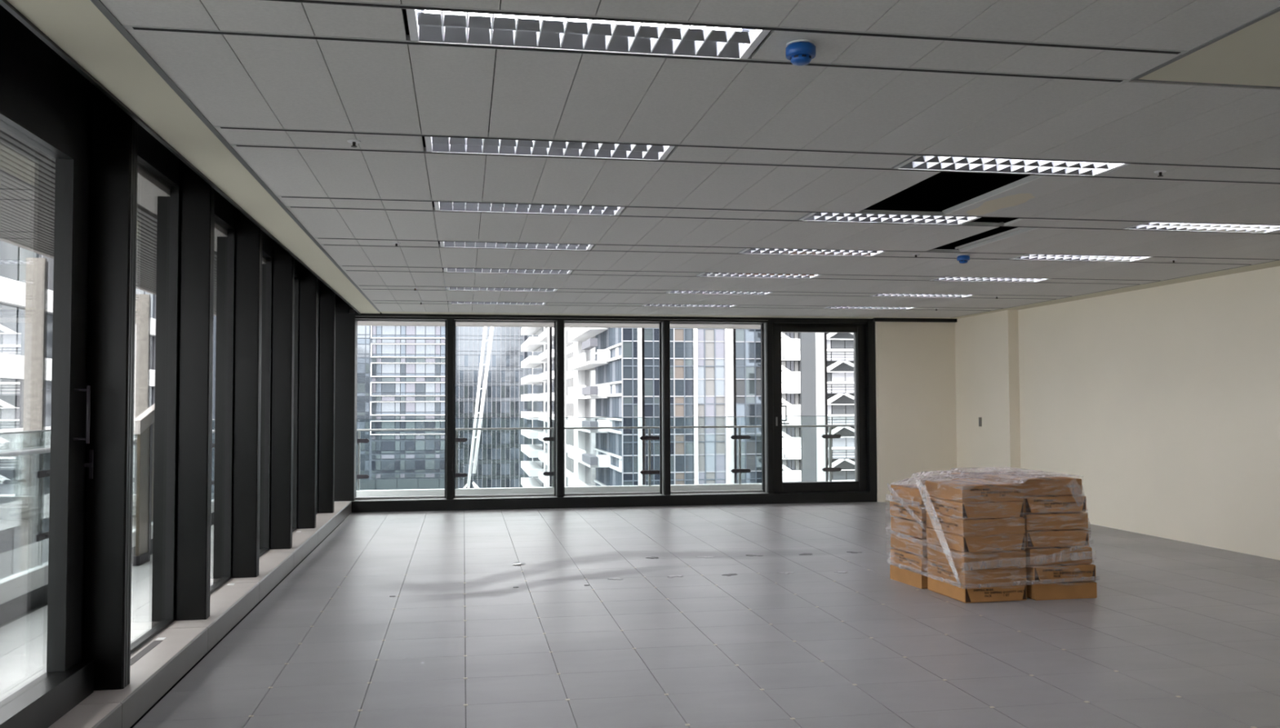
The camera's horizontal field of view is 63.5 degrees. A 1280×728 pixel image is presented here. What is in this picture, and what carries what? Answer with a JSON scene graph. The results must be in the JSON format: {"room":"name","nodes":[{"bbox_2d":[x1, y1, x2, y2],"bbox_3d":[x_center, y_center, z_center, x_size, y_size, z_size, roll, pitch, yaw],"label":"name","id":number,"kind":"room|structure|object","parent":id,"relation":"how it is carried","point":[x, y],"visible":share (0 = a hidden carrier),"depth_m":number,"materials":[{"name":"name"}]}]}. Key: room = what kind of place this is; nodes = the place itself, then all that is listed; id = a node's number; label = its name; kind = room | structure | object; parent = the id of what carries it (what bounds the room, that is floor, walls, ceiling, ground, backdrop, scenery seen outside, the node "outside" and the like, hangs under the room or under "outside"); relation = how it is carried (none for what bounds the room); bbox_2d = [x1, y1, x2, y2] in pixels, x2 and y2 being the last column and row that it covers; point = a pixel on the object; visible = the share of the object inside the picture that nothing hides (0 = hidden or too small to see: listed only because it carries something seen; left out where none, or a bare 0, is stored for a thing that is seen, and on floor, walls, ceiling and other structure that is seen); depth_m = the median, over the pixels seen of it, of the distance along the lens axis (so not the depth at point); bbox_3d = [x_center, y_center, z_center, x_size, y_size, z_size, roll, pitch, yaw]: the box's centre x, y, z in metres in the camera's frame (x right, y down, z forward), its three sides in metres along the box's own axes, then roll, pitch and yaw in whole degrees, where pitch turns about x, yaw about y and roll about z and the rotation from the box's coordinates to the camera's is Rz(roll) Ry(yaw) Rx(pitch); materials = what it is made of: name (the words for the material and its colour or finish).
{"room":"empty office space","nodes":[
{"label":"empty office space","id":0,"kind":"room"},
{"bbox_2d":[0,0,360,690],"bbox_3d":[-2.516,-0.030,4.977,0.515,3.200,19.250,0,-2,-10],"label":"window frame","id":1,"kind":"structure","parent":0,"point":[117,135],"depth_m":6.40,"materials":[{"name":"black metal"}]},
{"bbox_2d":[0,44,93,727],"bbox_3d":[-2.456,0.141,4.111,0.143,2.688,1.466,0,-2,-10],"label":"door","id":2,"kind":"structure","parent":1,"relation":"in","point":[32,108],"depth_m":4.60,"materials":[{"name":"black"}]},
{"bbox_2d":[130,151,180,653],"bbox_3d":[-2.752,0.201,5.657,0.050,2.688,1.465,0,-2,-10],"label":"window","id":3,"kind":"structure","parent":1,"relation":"in","point":[171,437],"depth_m":6.33,"materials":[{"name":"black"}]},
{"bbox_2d":[48,501,351,727],"bbox_3d":[-2.473,1.610,4.744,0.290,0.205,18.900,0,-2,-10],"label":"sill","id":4,"kind":"structure","parent":1,"relation":"attached to","point":[161,662],"depth_m":5.89,"materials":[{"name":"grey"}]},
{"bbox_2d":[210,211,235,593],"bbox_3d":[-3.017,0.260,7.208,0.050,2.688,1.465,0,-2,-10],"label":"window","id":5,"kind":"structure","parent":1,"relation":"in","point":[231,233],"depth_m":7.89,"materials":[{"name":"black"}]},
{"bbox_2d":[259,248,272,556],"bbox_3d":[-3.282,0.320,8.759,0.050,2.688,1.465,0,-2,-10],"label":"window","id":6,"kind":"structure","parent":1,"relation":"in","point":[266,540],"depth_m":9.44,"materials":[{"name":"black"}]},
{"bbox_2d":[292,273,299,532],"bbox_3d":[-3.547,0.379,10.311,0.050,2.688,1.465,0,-2,-10],"label":"window","id":7,"kind":"structure","parent":1,"relation":"in","point":[296,277],"depth_m":10.99,"materials":[{"name":"black"}]},
{"bbox_2d":[315,291,319,514],"bbox_3d":[-3.812,0.439,11.862,0.050,2.688,1.465,0,-2,-10],"label":"window","id":8,"kind":"structure","parent":1,"relation":"in","point":[317,291],"depth_m":12.55,"materials":[{"name":"black"}]},
{"bbox_2d":[0,125,760,328],"bbox_3d":[1.895,-1.308,6.567,13.060,0.560,22.200,0,-2,-10],"label":"soffit","id":9,"kind":"structure","parent":0,"point":[27,172],"depth_m":7.15,"materials":[{"name":"grey metal"}]},
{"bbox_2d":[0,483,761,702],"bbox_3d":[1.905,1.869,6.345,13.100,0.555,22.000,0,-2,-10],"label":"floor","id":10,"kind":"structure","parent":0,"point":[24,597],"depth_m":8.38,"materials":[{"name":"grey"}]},
{"bbox_2d":[0,419,214,582],"bbox_3d":[-4.560,1.030,5.841,0.182,1.162,21.260,0,-2,-10],"label":"balustrade","id":11,"kind":"object","parent":10,"relation":"on","point":[21,453],"visible":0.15,"depth_m":8.47,"materials":[{"name":"clear glass"}]},
{"bbox_2d":[132,404,154,566],"bbox_3d":[-5.170,1.239,11.161,0.290,1.730,0.980,0,-2,-10],"label":"screen","id":12,"kind":"object","parent":10,"relation":"on","point":[144,424],"visible":0.55,"depth_m":10.88,"materials":[{"name":"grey metal"}]},
{"bbox_2d":[356,415,854,490],"bbox_3d":[0.082,1.444,17.026,12.700,1.143,0.176,0,-2,-10],"label":"balustrade","id":13,"kind":"object","parent":10,"relation":"on","point":[829,436],"visible":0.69,"depth_m":16.96,"materials":[{"name":"clear glass"}]},
{"bbox_2d":[354,297,872,499],"bbox_3d":[-0.234,0.462,14.940,7.510,2.850,0.354,0,-2,-10],"label":"wall","id":14,"kind":"structure","parent":0,"point":[766,326],"depth_m":14.83,"materials":[{"name":"black"}]},
{"bbox_2d":[355,319,444,499],"bbox_3d":[-3.333,0.626,14.417,1.209,2.494,0.050,0,-2,-10],"label":"window","id":15,"kind":"structure","parent":14,"relation":"attached to","point":[357,320],"depth_m":14.39,"materials":[{"name":"black metal"}]},
{"bbox_2d":[455,320,554,497],"bbox_3d":[-1.909,0.630,14.660,1.387,2.494,0.050,0,-2,-10],"label":"window","id":16,"kind":"structure","parent":14,"relation":"attached to","point":[532,322],"depth_m":14.63,"materials":[{"name":"grey metal"}]},
{"bbox_2d":[564,321,660,496],"bbox_3d":[-0.399,0.634,14.918,1.386,2.494,0.050,0,-2,-10],"label":"window","id":17,"kind":"structure","parent":14,"relation":"attached to","point":[620,322],"depth_m":14.89,"materials":[{"name":"grey metal"}]},
{"bbox_2d":[351,491,877,512],"bbox_3d":[-0.176,1.972,14.877,7.650,0.186,0.383,0,-2,-10],"label":"sill","id":18,"kind":"structure","parent":14,"relation":"attached to","point":[744,498],"depth_m":14.64,"materials":[{"name":"black metal"}]},
{"bbox_2d":[670,322,763,493],"bbox_3d":[1.116,0.638,15.176,1.395,2.494,0.050,0,-2,-10],"label":"window","id":19,"kind":"structure","parent":14,"relation":"attached to","point":[751,491],"depth_m":15.14,"materials":[{"name":"grey metal"}]},
{"bbox_2d":[773,321,877,493],"bbox_3d":[2.707,0.643,15.392,1.570,2.540,0.340,0,-2,-10],"label":"door","id":20,"kind":"structure","parent":14,"relation":"attached to","point":[864,335],"depth_m":15.35,"materials":[{"name":"black metal"}]},
{"bbox_2d":[6,0,1279,319],"bbox_3d":[2.171,-1.402,5.729,9.000,0.738,19.450,0,-2,-10],"label":"ceiling","id":21,"kind":"structure","parent":0,"point":[265,99],"depth_m":4.83,"materials":[{"name":"grey tile"}]},
{"bbox_2d":[346,139,360,147],"bbox_3d":[-1.352,-1.041,4.895,0.064,0.027,0.062,0,-2,-10],"label":"sprinkler","id":22,"kind":"object","parent":21,"relation":"attached to","point":[353,142],"visible":1,"depth_m":4.89,"materials":[{"name":"silver metal"}]},
{"bbox_2d":[392,242,400,246],"bbox_3d":[-1.883,-0.922,8.000,0.064,0.027,0.062,0,-2,-10],"label":"sprinkler","id":23,"kind":"object","parent":21,"relation":"attached to","point":[395,243],"visible":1,"depth_m":7.99,"materials":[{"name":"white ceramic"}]},
{"bbox_2d":[448,296,546,305],"bbox_3d":[-1.765,-0.798,12.815,1.190,0.089,0.292,0,-2,-10],"label":"ceiling light","id":24,"kind":"object","parent":21,"relation":"attached to","point":[481,303],"visible":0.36,"depth_m":12.90,"materials":[{"name":"white metal"}]},
{"bbox_2d":[446,280,557,291],"bbox_3d":[-1.500,-0.857,11.263,1.190,0.089,0.292,0,-2,-10],"label":"ceiling light","id":25,"kind":"object","parent":21,"relation":"attached to","point":[447,288],"visible":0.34,"depth_m":11.34,"materials":[{"name":"white metal"}]},
{"bbox_2d":[443,261,573,274],"bbox_3d":[-1.235,-0.917,9.710,1.190,0.089,0.292,0,-2,-10],"label":"ceiling light","id":26,"kind":"object","parent":21,"relation":"attached to","point":[446,269],"visible":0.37,"depth_m":9.79,"materials":[{"name":"white metal"}]},
{"bbox_2d":[440,234,593,249],"bbox_3d":[-0.970,-0.976,8.158,1.190,0.089,0.292,0,-2,-10],"label":"ceiling light","id":27,"kind":"object","parent":21,"relation":"attached to","point":[447,244],"visible":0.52,"depth_m":8.22,"materials":[{"name":"white metal"}]},
{"bbox_2d":[434,190,624,215],"bbox_3d":[-0.705,-1.036,6.606,1.190,0.089,0.292,0,-2,-10],"label":"ceiling light","id":28,"kind":"object","parent":21,"relation":"attached to","point":[439,206],"visible":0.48,"depth_m":6.67,"materials":[{"name":"white metal"}]},
{"bbox_2d":[424,123,675,159],"bbox_3d":[-0.439,-1.095,5.053,1.190,0.089,0.292,0,-2,-10],"label":"ceiling light","id":29,"kind":"object","parent":21,"relation":"attached to","point":[433,144],"visible":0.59,"depth_m":5.11,"materials":[{"name":"white metal"}]},
{"bbox_2d":[405,0,770,58],"bbox_3d":[-0.174,-1.155,3.501,1.190,0.089,0.292,0,-2,-10],"label":"ceiling light","id":30,"kind":"object","parent":21,"relation":"attached to","point":[425,25],"visible":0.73,"depth_m":3.55,"materials":[{"name":"silver metal"}]},
{"bbox_2d":[641,304,736,306],"bbox_3d":[0.633,-0.791,13.225,1.190,0.089,0.292,0,-2,-10],"label":"ceiling light","id":31,"kind":"object","parent":21,"relation":"attached to","point":[682,305],"visible":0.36,"depth_m":13.31,"materials":[{"name":"white metal"}]},
{"bbox_2d":[665,290,772,294],"bbox_3d":[0.898,-0.851,11.672,1.190,0.089,0.292,0,-2,-10],"label":"ceiling light","id":32,"kind":"object","parent":21,"relation":"attached to","point":[668,291],"visible":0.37,"depth_m":11.74,"materials":[{"name":"white metal"}]},
{"bbox_2d":[696,272,820,278],"bbox_3d":[1.163,-0.910,10.120,1.190,0.089,0.292,0,-2,-10],"label":"ceiling light","id":33,"kind":"object","parent":21,"relation":"attached to","point":[705,274],"visible":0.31,"depth_m":10.19,"materials":[{"name":"white metal"}]},
{"bbox_2d":[786,39,815,66],"bbox_3d":[0.558,-1.076,3.593,0.108,0.070,0.103,0,-2,-10],"label":"smoke detector","id":34,"kind":"object","parent":21,"relation":"attached to","point":[800,52],"visible":1,"depth_m":3.56,"materials":[{"name":"blue plastic"}]},
{"bbox_2d":[737,248,885,256],"bbox_3d":[1.428,-0.970,8.567,1.190,0.089,0.292,0,-2,-10],"label":"ceiling light","id":35,"kind":"object","parent":21,"relation":"attached to","point":[754,251],"visible":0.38,"depth_m":8.63,"materials":[{"name":"white metal"}]},
{"bbox_2d":[822,306,913,309],"bbox_3d":[3.031,-0.785,13.634,1.190,0.089,0.292,0,-2,-10],"label":"ceiling light","id":36,"kind":"object","parent":21,"relation":"attached to","point":[828,307],"visible":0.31,"depth_m":13.71,"materials":[{"name":"white metal"}]},
{"bbox_2d":[799,202,981,224],"bbox_3d":[1.694,-1.030,7.015,1.190,0.089,0.292,0,-2,-10],"label":"ceiling light","id":37,"kind":"object","parent":21,"relation":"attached to","point":[879,206],"visible":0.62,"depth_m":7.00,"materials":[{"name":"white metal"}]},
{"bbox_2d":[872,317,956,322],"bbox_3d":[4.171,-0.653,15.422,1.450,0.050,0.070,0,-2,-10],"label":"rail","id":38,"kind":"object","parent":21,"relation":"attached to","point":[875,319],"visible":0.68,"depth_m":15.38,"materials":[{"name":"black metal"}]},
{"bbox_2d":[869,293,975,297],"bbox_3d":[3.296,-0.845,12.082,1.190,0.089,0.292,0,-2,-10],"label":"ceiling light","id":39,"kind":"object","parent":21,"relation":"attached to","point":[874,295],"visible":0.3,"depth_m":12.15,"materials":[{"name":"white metal"}]},
{"bbox_2d":[956,254,969,263],"bbox_3d":[2.744,-0.888,8.782,0.108,0.070,0.103,0,-2,-10],"label":"smoke detector","id":40,"kind":"object","parent":21,"relation":"attached to","point":[962,259],"visible":1,"depth_m":8.75,"materials":[{"name":"blue plastic"}]},
{"bbox_2d":[929,276,1048,282],"bbox_3d":[3.561,-0.904,10.529,1.190,0.089,0.292,0,-2,-10],"label":"ceiling light","id":41,"kind":"object","parent":21,"relation":"attached to","point":[941,278],"visible":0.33,"depth_m":10.59,"materials":[{"name":"white metal"}]},
{"bbox_2d":[893,155,1128,175],"bbox_3d":[1.959,-1.089,5.463,1.190,0.089,0.292,0,-2,-10],"label":"ceiling light","id":42,"kind":"object","parent":21,"relation":"attached to","point":[927,162],"visible":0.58,"depth_m":5.51,"materials":[{"name":"white metal"}]},
{"bbox_2d":[1009,254,1151,262],"bbox_3d":[3.826,-0.964,8.977,1.190,0.089,0.292,0,-2,-10],"label":"ceiling light","id":43,"kind":"object","parent":21,"relation":"attached to","point":[1023,256],"visible":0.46,"depth_m":9.04,"materials":[{"name":"white metal"}]},
{"bbox_2d":[1154,169,1166,177],"bbox_3d":[2.819,-1.030,5.607,0.064,0.027,0.062,0,-2,-10],"label":"sprinkler","id":44,"kind":"object","parent":21,"relation":"attached to","point":[1160,172],"visible":1,"depth_m":5.60,"materials":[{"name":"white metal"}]},
{"bbox_2d":[1123,222,1279,232],"bbox_3d":[4.092,-1.023,7.424,1.190,0.089,0.292,0,-2,-10],"label":"ceiling light","id":45,"kind":"object","parent":21,"relation":"attached to","point":[1146,225],"visible":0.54,"depth_m":7.48,"materials":[{"name":"white metal"}]},
{"bbox_2d":[129,502,1279,727],"bbox_3d":[1.938,1.820,5.409,9.550,0.302,19.758,0,-2,-10],"label":"floor","id":46,"kind":"structure","parent":0,"point":[1175,633],"depth_m":6.57,"materials":[{"name":"grey tile"}]},
{"bbox_2d":[607,577,623,580],"bbox_3d":[-0.208,1.800,8.668,0.131,0.003,0.097,0,-2,-10],"label":"residue","id":47,"kind":"object","parent":46,"relation":"on","point":[618,579],"visible":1,"depth_m":8.65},
{"bbox_2d":[666,575,683,577],"bbox_3d":[0.296,1.802,8.778,0.146,0.003,0.123,0,-2,-10],"label":"residue","id":48,"kind":"object","parent":46,"relation":"on","point":[668,576],"visible":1,"depth_m":8.77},
{"bbox_2d":[722,573,737,576],"bbox_3d":[0.769,1.803,8.857,0.144,0.003,0.088,2,-3,-41],"label":"residue","id":49,"kind":"object","parent":46,"relation":"on","point":[726,575],"visible":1,"depth_m":8.84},
{"bbox_2d":[778,572,794,574],"bbox_3d":[1.269,1.804,8.934,0.136,0.003,0.109,1,-3,-34],"label":"residue","id":50,"kind":"object","parent":46,"relation":"on","point":[783,573],"visible":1,"depth_m":8.93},
{"bbox_2d":[889,564,928,589],"bbox_3d":[2.420,1.724,8.466,0.555,0.119,0.505,0,-2,-15],"label":"carton","id":51,"kind":"object","parent":46,"relation":"on","point":[904,575],"visible":0.38,"depth_m":8.34,"materials":[{"name":"cardboard"}]},
{"bbox_2d":[890,548,928,572],"bbox_3d":[2.421,1.592,8.461,0.556,0.119,0.505,0,-2,-14],"label":"carton","id":52,"kind":"object","parent":51,"relation":"on","point":[905,558],"visible":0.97,"depth_m":8.34,"materials":[{"name":"cardboard"}]},
{"bbox_2d":[890,533,927,555],"bbox_3d":[2.426,1.460,8.466,0.555,0.119,0.505,0,-2,-15],"label":"carton","id":53,"kind":"object","parent":52,"relation":"on","point":[896,542],"visible":0.4,"depth_m":8.35,"materials":[{"name":"cardboard"}]},
{"bbox_2d":[890,516,928,538],"bbox_3d":[2.431,1.329,8.484,0.555,0.119,0.505,0,-2,-15],"label":"carton","id":54,"kind":"object","parent":53,"relation":"on","point":[909,525],"visible":0.4,"depth_m":8.37,"materials":[{"name":"cardboard"}]},
{"bbox_2d":[889,501,928,521],"bbox_3d":[2.421,1.196,8.475,0.556,0.119,0.505,0,-2,-15],"label":"carton","id":55,"kind":"object","parent":54,"relation":"on","point":[918,514],"visible":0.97,"depth_m":8.36,"materials":[{"name":"cardboard"}]},
{"bbox_2d":[890,484,926,505],"bbox_3d":[2.431,1.065,8.490,0.555,0.119,0.505,0,-2,-14],"label":"carton","id":56,"kind":"object","parent":55,"relation":"on","point":[905,493],"visible":0.35,"depth_m":8.39,"materials":[{"name":"cardboard"}]},
{"bbox_2d":[927,574,1026,603],"bbox_3d":[2.564,1.702,7.892,0.505,0.119,0.568,0,-2,-13],"label":"carton","id":57,"kind":"object","parent":46,"relation":"on","point":[973,594],"visible":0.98,"depth_m":7.64,"materials":[{"name":"cardboard"}]},
{"bbox_2d":[927,559,1026,586],"bbox_3d":[2.561,1.580,7.896,0.506,0.119,0.555,0,-2,-13],"label":"carton","id":58,"kind":"object","parent":57,"relation":"on","point":[992,576],"visible":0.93,"depth_m":7.65,"materials":[{"name":"cardboard"}]},
{"bbox_2d":[927,543,1026,569],"bbox_3d":[2.557,1.458,7.893,0.505,0.119,0.555,0,-2,-12],"label":"carton","id":59,"kind":"object","parent":58,"relation":"on","point":[936,554],"visible":0.65,"depth_m":7.65,"materials":[{"name":"cardboard"}]},
{"bbox_2d":[926,528,1025,553],"bbox_3d":[2.554,1.335,7.895,0.505,0.119,0.568,0,-2,-13],"label":"carton","id":60,"kind":"object","parent":59,"relation":"on","point":[1005,543],"visible":0.79,"depth_m":7.64,"materials":[{"name":"cardboard"}]},
{"bbox_2d":[926,512,1025,536],"bbox_3d":[2.552,1.213,7.903,0.506,0.119,0.555,0,-2,-13],"label":"carton","id":61,"kind":"object","parent":60,"relation":"on","point":[964,527],"visible":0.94,"depth_m":7.65,"materials":[{"name":"cardboard"}]},
{"bbox_2d":[925,496,1024,519],"bbox_3d":[2.552,1.091,7.910,0.506,0.119,0.568,0,-2,-12],"label":"carton","id":62,"kind":"object","parent":61,"relation":"on","point":[1010,509],"visible":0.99,"depth_m":7.66,"materials":[{"name":"cardboard"}]},
{"bbox_2d":[924,480,1023,502],"bbox_3d":[2.550,0.970,7.925,0.505,0.119,0.556,0,-2,-13],"label":"carton","id":63,"kind":"object","parent":62,"relation":"on","point":[993,492],"visible":0.99,"depth_m":7.69,"materials":[{"name":"cardboard"}]},
{"bbox_2d":[884,466,1097,588],"bbox_3d":[2.743,1.270,8.255,1.246,0.812,1.350,0,-2,-10],"label":"film","id":64,"kind":"object","parent":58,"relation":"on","point":[1075,557],"visible":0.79,"depth_m":7.90,"materials":[{"name":"clear plastic"}]},
{"bbox_2d":[1025,581,1097,600],"bbox_3d":[3.125,1.703,7.982,0.505,0.119,0.555,0,-2,-10],"label":"carton","id":65,"kind":"object","parent":46,"relation":"on","point":[1079,589],"visible":0.48,"depth_m":7.71,"materials":[{"name":"cardboard"}]},
{"bbox_2d":[1025,563,1095,582],"bbox_3d":[3.121,1.576,7.984,0.505,0.119,0.568,0,-2,-10],"label":"carton","id":66,"kind":"object","parent":65,"relation":"on","point":[1037,573],"visible":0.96,"depth_m":7.71,"materials":[{"name":"cardboard"}]},
{"bbox_2d":[1024,546,1092,565],"bbox_3d":[3.104,1.450,8.015,0.505,0.119,0.555,0,-2,-10],"label":"carton","id":67,"kind":"object","parent":66,"relation":"on","point":[1048,552],"visible":0.4,"depth_m":7.74,"materials":[{"name":"cardboard"}]},
{"bbox_2d":[1024,528,1088,547],"bbox_3d":[3.091,1.323,8.033,0.505,0.119,0.568,0,-2,-10],"label":"carton","id":68,"kind":"object","parent":67,"relation":"on","point":[1051,538],"visible":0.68,"depth_m":7.76,"materials":[{"name":"cardboard"}]},
{"bbox_2d":[1022,511,1088,530],"bbox_3d":[3.087,1.196,8.048,0.505,0.119,0.555,0,-2,-10],"label":"carton","id":69,"kind":"object","parent":68,"relation":"on","point":[1042,520],"visible":0.48,"depth_m":7.78,"materials":[{"name":"cardboard"}]},
{"bbox_2d":[1022,494,1086,513],"bbox_3d":[3.081,1.068,8.057,0.505,0.119,0.568,0,-2,-10],"label":"carton","id":70,"kind":"object","parent":69,"relation":"on","point":[1032,504],"visible":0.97,"depth_m":7.79,"materials":[{"name":"cardboard"}]},
{"bbox_2d":[983,474,1082,495],"bbox_3d":[3.066,0.943,8.104,0.505,0.119,0.555,0,-2,-10],"label":"carton","id":71,"kind":"object","parent":70,"relation":"on","point":[1041,485],"visible":0.62,"depth_m":7.84,"materials":[{"name":"cardboard"}]},
{"bbox_3d":[2.981,1.729,8.656,0.505,0.119,0.555,0,-2,-10],"label":"carton","id":72,"kind":"object","parent":46,"relation":"on","visible":0},
{"bbox_3d":[2.981,1.605,8.661,0.505,0.119,0.555,0,-2,-10],"label":"carton","id":73,"kind":"object","parent":72,"relation":"on","visible":0},
{"bbox_3d":[2.981,1.481,8.665,0.505,0.119,0.555,0,-2,-10],"label":"carton","id":74,"kind":"object","parent":73,"relation":"on","visible":0},
{"bbox_3d":[2.980,1.358,8.670,0.505,0.119,0.555,0,-2,-10],"label":"carton","id":75,"kind":"object","parent":74,"relation":"on","visible":0},
{"bbox_3d":[2.980,1.234,8.675,0.505,0.119,0.555,0,-2,-10],"label":"carton","id":76,"kind":"object","parent":75,"relation":"on","visible":0},
{"bbox_3d":[2.979,1.110,8.679,0.505,0.119,0.555,0,-2,-10],"label":"carton","id":77,"kind":"object","parent":76,"relation":"on","visible":0},
{"bbox_2d":[951,471,1016,479],"bbox_3d":[2.979,0.986,8.684,0.505,0.119,0.555,0,-2,-10],"label":"carton","id":78,"kind":"object","parent":77,"relation":"on","point":[952,473],"visible":0.22,"depth_m":8.76,"materials":[{"name":"cardboard"}]},
{"bbox_2d":[875,321,957,502],"bbox_3d":[4.115,0.710,15.523,1.260,2.766,0.250,0,-2,-10],"label":"wall","id":79,"kind":"structure","parent":0,"point":[916,415],"depth_m":15.40,"materials":[{"name":"beige paint"}]},
{"bbox_2d":[955,266,1279,559],"bbox_3d":[6.460,0.355,6.369,0.320,2.766,19.000,0,-2,-10],"label":"wall","id":80,"kind":"structure","parent":0,"point":[1164,401],"depth_m":11.41,"materials":[{"name":"beige paint"}]},
{"bbox_2d":[978,417,982,426],"bbox_3d":[4.855,0.827,14.777,0.012,0.130,0.070,0,-2,-10],"label":"wall switch","id":81,"kind":"object","parent":80,"relation":"attached to","point":[980,418],"visible":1,"depth_m":14.77,"materials":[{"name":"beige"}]},
{"label":"outside","id":82,"kind":"structure","parent":0,"visible":0},
{"bbox_3d":[4.432,31.451,151.832,580.000,0.500,540.000,0,-2,-10],"label":"street","id":83,"kind":"object","parent":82,"visible":0},
{"bbox_2d":[22,257,48,565],"bbox_3d":[-5.232,12.445,8.578,0.151,26.760,0.100,0,-2,-10],"label":"pier","id":84,"kind":"structure","parent":83,"relation":"on","point":[37,268],"depth_m":9.01,"materials":[{"name":"grey"}]},
{"bbox_2d":[0,240,155,432],"bbox_3d":[-54.070,8.298,64.048,35.000,39.600,75.000,0,-2,-10],"label":"block","id":85,"kind":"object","parent":83,"relation":"on","point":[12,257],"visible":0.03,"depth_m":59.44,"materials":[{"name":"white concrete"}]},
{"bbox_2d":[133,293,151,419],"bbox_3d":[-5.745,12.560,11.582,0.151,26.760,0.100,0,-2,-10],"label":"pier","id":86,"kind":"structure","parent":83,"relation":"on","point":[143,301],"depth_m":12.01,"materials":[{"name":"grey concrete"}]},
{"bbox_2d":[212,281,446,490],"bbox_3d":[-62.476,0.572,182.044,58.100,64.000,20.300,0,-2,-10],"label":"glass office block","id":87,"kind":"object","parent":83,"relation":"on","point":[401,378],"visible":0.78,"depth_m":175.68,"materials":[{"name":"grey glass"}]},
{"bbox_2d":[463,326,493,488],"bbox_3d":[-21.860,7.415,138.617,25.794,46.916,5.256,0,-2,-10],"label":"mast","id":88,"kind":"object","parent":83,"relation":"on","point":[491,329],"visible":0.54,"depth_m":138.09,"materials":[{"name":"white metal"}]},
{"bbox_2d":[455,326,524,488],"bbox_3d":[-41.434,-5.733,282.325,17.900,84.000,30.300,0,-2,-10],"label":"glass tower","id":89,"kind":"structure","parent":83,"relation":"on","point":[500,457],"depth_m":267.36,"materials":[{"name":"grey glass"}]},
{"bbox_2d":[524,335,532,477],"bbox_3d":[-29.256,-5.500,289.726,8.200,84.000,19.800,0,-2,-10],"label":"glass tower","id":90,"kind":"structure","parent":83,"relation":"on","point":[527,388],"depth_m":278.89,"materials":[{"name":"grey"}]},
{"bbox_2d":[547,327,554,487],"bbox_3d":[-1.475,7.133,17.220,0.086,38.000,0.480,0,-2,-10],"label":"blade","id":91,"kind":"object","parent":83,"relation":"on","point":[550,422],"visible":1,"depth_m":17.26,"materials":[{"name":"white paint"}]},
{"bbox_2d":[520,327,761,487],"bbox_3d":[-7.470,-3.046,171.274,17.100,70.000,140.300,0,-2,-10],"label":"tower","id":92,"kind":"structure","parent":83,"relation":"on","point":[601,363],"depth_m":103.35,"materials":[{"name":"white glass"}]},
{"bbox_2d":[637,328,645,485],"bbox_3d":[0.067,7.136,17.483,0.086,38.000,0.480,0,-2,-10],"label":"blade","id":93,"kind":"object","parent":83,"relation":"on","point":[641,384],"visible":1,"depth_m":17.62,"materials":[{"name":"white paint"}]},
{"bbox_2d":[726,328,737,484],"bbox_3d":[1.640,7.141,17.752,0.086,38.000,0.480,0,-2,-10],"label":"blade","id":94,"kind":"object","parent":83,"relation":"on","point":[731,333],"visible":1,"depth_m":17.91,"materials":[{"name":"white paint"}]},
{"bbox_2d":[781,332,854,482],"bbox_3d":[19.059,-2.521,108.274,16.000,64.000,13.300,0,-2,-10],"label":"block","id":95,"kind":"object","parent":83,"relation":"on","point":[798,375],"visible":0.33,"depth_m":101.13,"materials":[{"name":"grey concrete"}]},
{"bbox_2d":[815,333,828,481],"bbox_3d":[3.256,7.145,18.028,0.086,38.000,0.480,0,-2,-10],"label":"blade","id":96,"kind":"object","parent":83,"relation":"on","point":[820,338],"visible":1,"depth_m":18.22,"materials":[{"name":"white paint"}]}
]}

